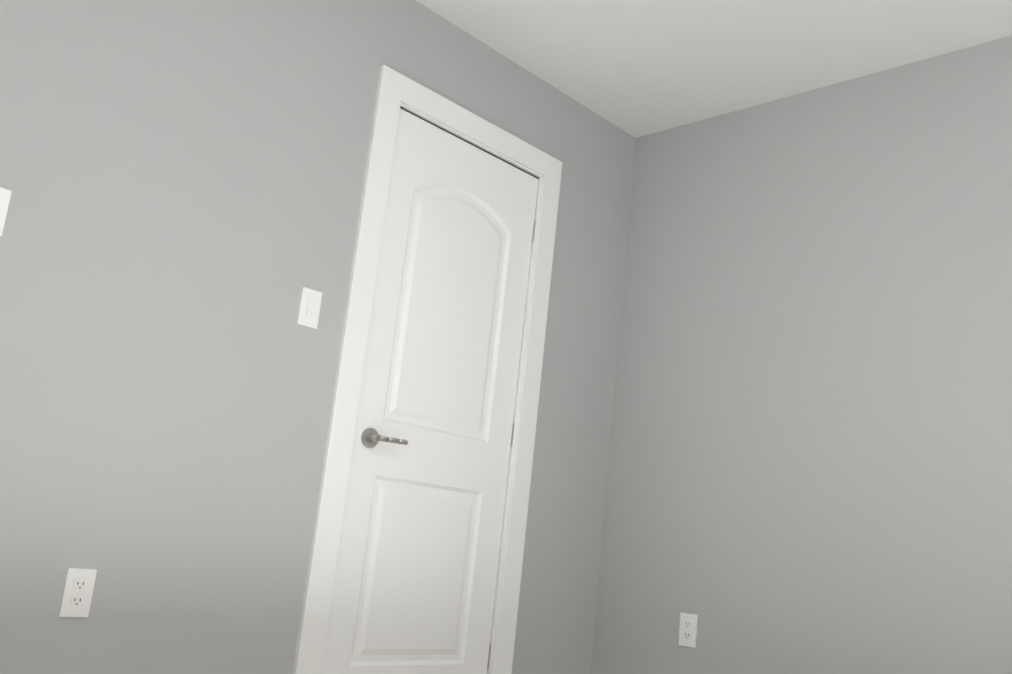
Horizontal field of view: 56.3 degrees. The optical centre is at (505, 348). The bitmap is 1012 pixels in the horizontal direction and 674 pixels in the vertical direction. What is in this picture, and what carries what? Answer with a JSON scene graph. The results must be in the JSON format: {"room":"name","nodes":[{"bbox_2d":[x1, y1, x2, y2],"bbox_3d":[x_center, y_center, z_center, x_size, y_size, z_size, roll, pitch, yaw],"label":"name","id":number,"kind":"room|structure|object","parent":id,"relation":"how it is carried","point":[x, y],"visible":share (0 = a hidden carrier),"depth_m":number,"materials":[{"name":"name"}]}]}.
{"room":"empty bedroom","nodes":[
{"label":"empty bedroom","id":0,"kind":"room"},
{"bbox_2d":[0,0,634,673],"bbox_3d":[-0.852,-0.129,2.686,0.120,2.430,3.860,-5,-16,44],"label":"wall","id":1,"kind":"structure","parent":0,"point":[182,180],"depth_m":2.63,"materials":[{"name":"grey paint"}]},
{"bbox_2d":[0,187,11,235],"bbox_3d":[-1.232,-0.335,2.218,0.010,0.115,0.116,-5,-16,44],"label":"double light switch","id":2,"kind":"object","parent":1,"relation":"attached to","point":[5,195],"visible":1,"depth_m":2.25,"materials":[{"name":"white plastic"}]},
{"bbox_2d":[59,568,96,616],"bbox_3d":[-1.048,0.600,2.318,0.009,0.115,0.070,-5,-16,44],"label":"electrical outlet","id":3,"kind":"object","parent":1,"relation":"attached to","point":[77,593],"visible":1,"depth_m":2.31,"materials":[{"name":"white plastic"}]},
{"bbox_2d":[297,287,321,328],"bbox_3d":[-0.592,-0.121,2.859,0.010,0.115,0.070,-5,-16,44],"label":"light switch","id":4,"kind":"object","parent":1,"relation":"attached to","point":[309,307],"visible":1,"depth_m":2.85,"materials":[{"name":"white plastic"}]},
{"bbox_2d":[292,64,562,673],"bbox_3d":[-0.257,0.209,3.267,0.154,2.135,0.911,-5,-16,44],"label":"door frame","id":5,"kind":"structure","parent":1,"relation":"attached to","point":[396,91],"depth_m":3.18,"materials":[{"name":"white wood"}]},
{"bbox_2d":[321,108,538,673],"bbox_3d":[-0.235,0.253,3.238,0.160,2.023,0.726,-5,-16,44],"label":"door","id":6,"kind":"structure","parent":1,"relation":"in","point":[414,586],"depth_m":3.22,"materials":[{"name":"white painted wood"},{"name":"brushed nickel"}]},
{"bbox_2d":[416,0,1011,137],"bbox_3d":[-2.032,-1.439,3.150,9.960,0.060,5.420,-5,-16,44],"label":"ceiling","id":7,"kind":"structure","parent":0,"point":[637,68],"depth_m":3.33,"materials":[{"name":"paint"}]},
{"bbox_2d":[591,36,1011,673],"bbox_3d":[1.857,0.147,2.603,3.840,2.430,0.120,-5,-16,44],"label":"wall","id":8,"kind":"structure","parent":0,"point":[811,452],"depth_m":3.29,"materials":[{"name":"grey paint"}]},
{"bbox_2d":[678,612,697,647],"bbox_3d":[0.659,1.022,3.427,0.070,0.115,0.009,-5,-16,44],"label":"electrical outlet","id":9,"kind":"object","parent":8,"relation":"attached to","point":[688,630],"visible":1,"depth_m":3.42,"materials":[{"name":"white plastic"}]}
]}

